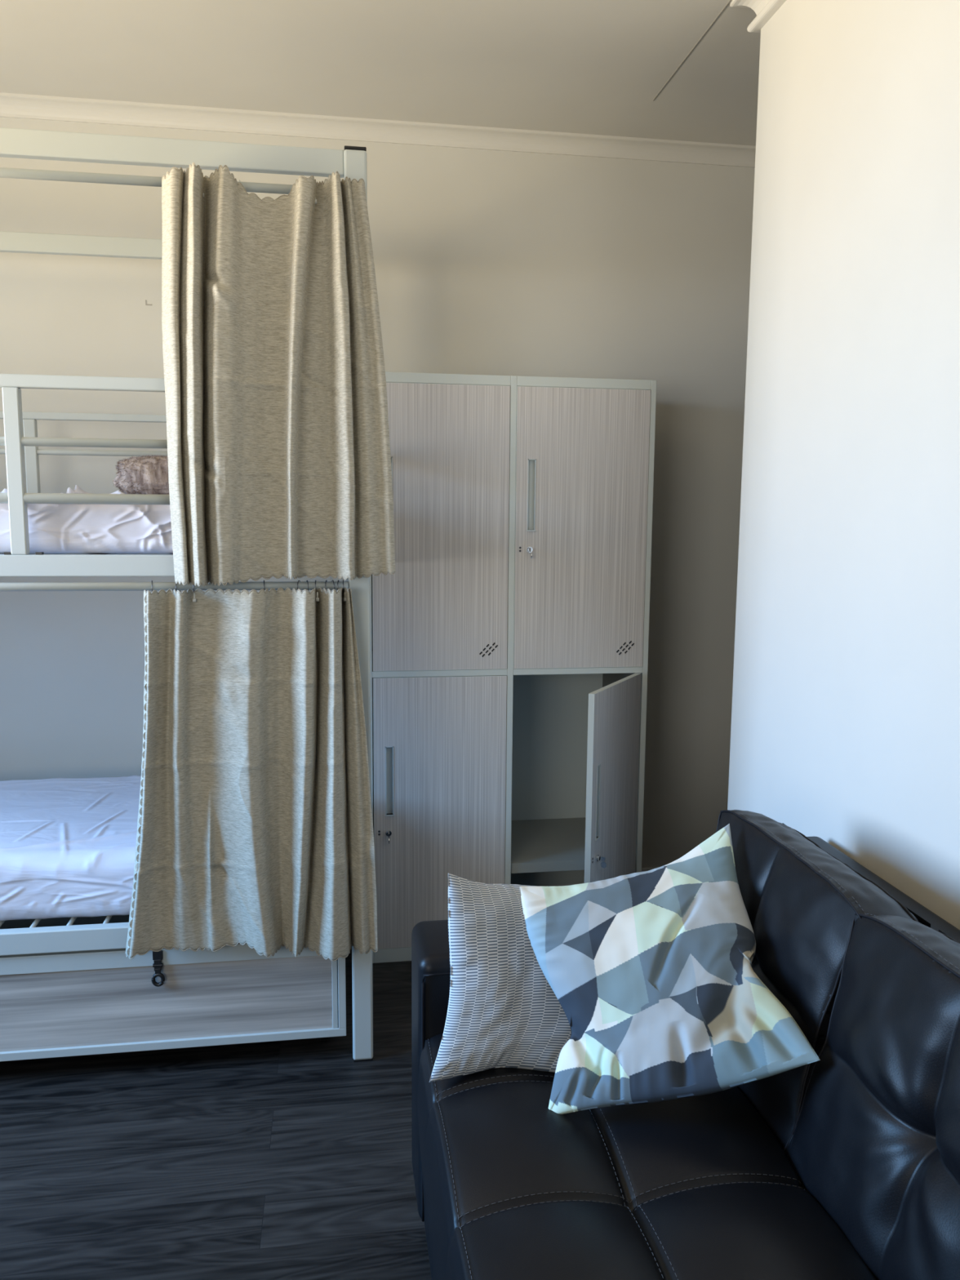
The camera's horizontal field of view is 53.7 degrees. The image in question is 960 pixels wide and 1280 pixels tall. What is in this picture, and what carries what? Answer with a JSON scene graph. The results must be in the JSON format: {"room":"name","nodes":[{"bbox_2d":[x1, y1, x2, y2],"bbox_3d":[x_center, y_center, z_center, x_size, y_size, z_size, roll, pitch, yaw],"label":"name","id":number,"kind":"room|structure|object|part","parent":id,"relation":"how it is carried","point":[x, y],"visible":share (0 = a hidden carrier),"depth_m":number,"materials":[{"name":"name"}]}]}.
{"room":"dormitory","nodes":[
{"label":"dormitory","id":0,"kind":"room"},
{"bbox_2d":[0,946,431,1279],"bbox_3d":[-0.202,1.369,1.092,5.500,0.100,5.250,-1,7,-9],"label":"floor","id":1,"kind":"structure","parent":0,"point":[286,1159],"depth_m":2.14,"materials":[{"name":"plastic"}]},
{"bbox_2d":[0,914,346,1061],"bbox_3d":[-1.334,0.923,2.728,1.869,0.346,0.725,-1,7,-9],"label":"drawer","id":2,"kind":"object","parent":1,"relation":"on","point":[62,1004],"visible":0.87,"depth_m":2.45,"materials":[{"name":"white wood"}]},
{"bbox_3d":[-1.285,0.943,2.391,1.803,0.206,0.014,-1,7,-9],"label":"panel","id":3,"kind":"part","parent":2,"relation":"part of","materials":[{"name":"grey wood"}]},
{"bbox_2d":[0,127,373,1062],"bbox_3d":[-1.343,-0.064,2.678,2.020,2.317,0.896,-1,7,-9],"label":"bunk bed","id":4,"kind":"object","parent":1,"relation":"on","point":[19,443],"visible":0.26,"depth_m":2.26,"materials":[{"name":"silver metal"}]},
{"bbox_3d":[-1.094,-0.396,2.238,0.036,0.388,0.026,-1,7,-9],"label":"guard post","id":5,"kind":"part","parent":4,"relation":"part of","materials":[{"name":"silver metal"}]},
{"bbox_3d":[-1.429,-0.505,3.036,0.036,0.393,0.026,-1,7,-9],"label":"guard post","id":6,"kind":"part","parent":4,"relation":"part of","materials":[{"name":"silver metal"}]},
{"bbox_3d":[-1.284,0.757,2.360,1.912,0.058,0.032,-1,7,-9],"label":"rail","id":7,"kind":"part","parent":4,"relation":"part of","materials":[{"name":"silver metal"}]},
{"bbox_2d":[0,775,141,920],"bbox_3d":[-1.345,0.582,2.747,1.900,0.190,0.806,-1,7,-9],"label":"mattress","id":8,"kind":"object","parent":4,"relation":"on","point":[68,845],"visible":0.31,"depth_m":2.47,"materials":[{"name":"white fabric"}]},
{"bbox_3d":[-1.398,-1.234,2.949,1.912,0.057,0.026,-1,7,-9],"label":"rail","id":9,"kind":"part","parent":4,"relation":"part of","materials":[{"name":"silver metal"}]},
{"bbox_3d":[-1.273,-0.601,2.183,1.912,0.030,0.026,-1,7,-9],"label":"guard rail","id":10,"kind":"part","parent":4,"relation":"part of","materials":[{"name":"silver metal"}]},
{"bbox_3d":[-1.402,-0.711,3.013,1.912,0.023,0.026,-1,7,-9],"label":"guard rail","id":11,"kind":"part","parent":4,"relation":"part of","materials":[{"name":"silver metal"}]},
{"bbox_3d":[-1.407,-0.285,3.076,1.912,0.052,0.030,-1,7,-9],"label":"rail","id":12,"kind":"part","parent":4,"relation":"part of","materials":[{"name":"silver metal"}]},
{"bbox_2d":[0,484,173,553],"bbox_3d":[-1.339,-0.339,2.630,1.900,0.167,0.801,-1,7,-9],"label":"mattress","id":13,"kind":"object","parent":4,"relation":"on","point":[53,528],"visible":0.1,"depth_m":2.31,"materials":[{"name":"white fabric"}]},
{"bbox_2d":[112,454,169,494],"bbox_3d":[-0.903,-0.475,2.758,0.307,0.129,0.273,-1,7,-9],"label":"cushion","id":14,"kind":"object","parent":13,"relation":"on","point":[144,474],"visible":0.36,"depth_m":2.64,"materials":[{"name":"brown fur"}]},
{"bbox_3d":[-1.268,-1.053,2.113,1.912,0.021,0.021,-1,7,-9],"label":"curtain rod","id":15,"kind":"part","parent":4,"relation":"part of","materials":[{"name":"silver metal"}]},
{"bbox_3d":[-1.277,-0.176,2.239,1.912,0.052,0.032,-1,7,-9],"label":"rail","id":16,"kind":"part","parent":4,"relation":"part of","materials":[{"name":"silver metal"}]},
{"bbox_3d":[-1.270,-1.125,2.121,1.912,0.057,0.026,-1,7,-9],"label":"rail","id":17,"kind":"part","parent":4,"relation":"part of","materials":[{"name":"silver metal"}]},
{"bbox_3d":[-1.275,-0.125,2.234,1.912,0.021,0.021,-1,7,-9],"label":"curtain rod","id":18,"kind":"part","parent":4,"relation":"part of","materials":[{"name":"silver metal"}]},
{"bbox_2d":[124,579,377,961],"bbox_3d":[-0.573,0.335,2.367,0.628,0.963,0.106,-1,7,-9],"label":"curtain","id":19,"kind":"object","parent":4,"relation":"hanging from","point":[255,821],"visible":0.99,"depth_m":2.36,"materials":[{"name":"fabric"}]},
{"bbox_2d":[161,162,395,586],"bbox_3d":[-0.473,-0.607,2.252,0.540,0.953,0.120,-1,7,-9],"label":"curtain","id":20,"kind":"object","parent":4,"relation":"hanging from","point":[279,456],"visible":1,"depth_m":2.24,"materials":[{"name":"fabric"}]},
{"bbox_3d":[-0.307,-0.021,2.414,0.054,2.306,0.045,-1,7,-9],"label":"post","id":21,"kind":"part","parent":4,"relation":"part of","materials":[{"name":"silver metal"}]},
{"bbox_2d":[369,371,656,963],"bbox_3d":[0.088,0.111,3.106,0.918,1.882,0.808,-1,7,-9],"label":"tall cabinet","id":22,"kind":"object","parent":1,"relation":"on","point":[509,630],"visible":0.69,"depth_m":3.02,"materials":[{"name":"grey wood"}]},
{"bbox_3d":[-0.289,0.451,3.035,0.030,0.228,0.019,-1,7,-9],"label":"recessed handle","id":23,"kind":"part","parent":22,"relation":"part of","materials":[{"name":"silver metal"}]},
{"bbox_3d":[-0.282,-0.450,2.918,0.030,0.224,0.019,-1,7,-9],"label":"recessed handle","id":24,"kind":"part","parent":22,"relation":"part of","materials":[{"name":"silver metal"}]},
{"bbox_3d":[-0.129,0.560,3.078,0.426,0.894,0.018,-1,7,-9],"label":"door","id":25,"kind":"part","parent":22,"relation":"part of","materials":[{"name":"grey wood"}]},
{"bbox_3d":[-0.122,-0.344,2.961,0.426,0.882,0.018,-1,7,-9],"label":"door","id":26,"kind":"part","parent":22,"relation":"part of","materials":[{"name":"grey wood"}]},
{"bbox_3d":[0.161,-0.455,2.986,0.030,0.224,0.019,-1,7,-9],"label":"recessed handle","id":27,"kind":"part","parent":22,"relation":"part of","materials":[{"name":"silver metal"}]},
{"bbox_2d":[511,817,585,873],"bbox_3d":[0.280,0.726,3.393,0.429,0.034,0.442,-1,7,-9],"label":"shelf","id":28,"kind":"object","parent":22,"relation":"attached to","point":[538,844],"depth_m":3.33,"materials":[{"name":"white laminate"}]},
{"bbox_3d":[0.323,-0.349,3.029,0.428,0.882,0.018,-1,7,-9],"label":"door","id":29,"kind":"part","parent":22,"relation":"part of","materials":[{"name":"grey wood"}]},
{"bbox_3d":[0.346,0.483,2.827,0.019,0.228,0.030,4,8,27],"label":"recessed handle","id":30,"kind":"part","parent":22,"relation":"part of","materials":[{"name":"silver metal"}]},
{"bbox_3d":[0.418,0.576,2.987,0.018,0.894,0.425,4,8,27],"label":"door","id":31,"kind":"part","parent":22,"relation":"part of","materials":[{"name":"grey wood"}]},
{"bbox_2d":[411,809,959,1279],"bbox_3d":[0.535,0.950,0.598,0.927,0.871,3.065,-1,7,-9],"label":"sofa","id":32,"kind":"object","parent":1,"relation":"on","point":[844,1164],"visible":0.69,"depth_m":1.39,"materials":[{"name":"black leather"}]},
{"bbox_3d":[0.271,0.852,1.954,0.812,0.552,0.192,-1,7,-9],"label":"armrest","id":33,"kind":"part","parent":32,"relation":"part of","materials":[{"name":"black leather"}]},
{"bbox_2d":[429,873,571,1082],"bbox_3d":[0.132,0.595,1.743,0.468,0.329,0.245,-1,7,-9],"label":"throw cushion","id":34,"kind":"object","parent":32,"relation":"on","point":[503,1011],"visible":0.58,"depth_m":1.68,"materials":[{"name":"grey fabric"}]},
{"bbox_3d":[0.404,1.089,0.571,0.655,0.400,2.617,-1,7,-9],"label":"seat","id":35,"kind":"part","parent":32,"relation":"part of","materials":[{"name":"black leather"}]},
{"bbox_2d":[519,823,820,1114],"bbox_3d":[0.304,0.576,1.603,0.428,0.381,0.458,-1,7,-9],"label":"throw cushion","id":36,"kind":"object","parent":32,"relation":"on","point":[654,980],"visible":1,"depth_m":1.57,"materials":[{"name":"fabric"}]},
{"bbox_2d":[717,809,930,1149],"bbox_3d":[0.550,0.572,1.739,0.236,0.416,0.558,-1,7,-9],"label":"cushion","id":37,"kind":"object","parent":32,"relation":"on","point":[808,910],"depth_m":1.55,"materials":[{"name":"black leather"}]},
{"bbox_2d":[786,914,959,1279],"bbox_3d":[0.629,0.640,1.225,0.237,0.415,0.563,-1,7,-9],"label":"cushion","id":38,"kind":"object","parent":32,"relation":"on","point":[873,1124],"depth_m":1.28,"materials":[{"name":"black leather"}]},
{"bbox_3d":[0.921,0.964,0.659,0.147,0.672,3.065,-1,7,-9],"label":"frame","id":39,"kind":"part","parent":32,"relation":"part of","materials":[{"name":"black leather"}]},
{"bbox_2d":[0,116,755,867],"bbox_3d":[-0.582,-0.385,3.430,5.500,2.770,0.102,-1,7,-9],"label":"wall","id":40,"kind":"structure","parent":0,"point":[486,262],"depth_m":3.36,"materials":[{"name":"paint"}]},
{"bbox_2d":[0,92,755,167],"bbox_3d":[-0.560,-1.721,3.181,5.300,0.054,0.053,-1,7,-9],"label":"trim","id":41,"kind":"structure","parent":40,"relation":"attached to","point":[15,105],"depth_m":3.21,"materials":[{"name":"white paint"}]},
{"bbox_2d":[0,0,760,146],"bbox_3d":[-0.179,-1.476,0.723,5.500,0.102,5.250,-1,7,-9],"label":"ceiling","id":42,"kind":"structure","parent":0,"point":[684,70],"depth_m":2.76,"materials":[{"name":"paint"}]},
{"bbox_2d":[727,0,959,929],"bbox_3d":[1.071,-0.004,0.602,0.120,2.770,4.055,-1,7,-9],"label":"wall","id":43,"kind":"structure","parent":0,"point":[845,728],"depth_m":2.00,"materials":[{"name":"paint"}]},
{"bbox_2d":[729,0,786,33],"bbox_3d":[1.077,-1.339,0.458,0.240,0.086,4.115,-1,7,-9],"label":"trim","id":44,"kind":"structure","parent":43,"relation":"attached to","point":[764,10],"depth_m":2.38,"materials":[{"name":"white paint"}]}
]}

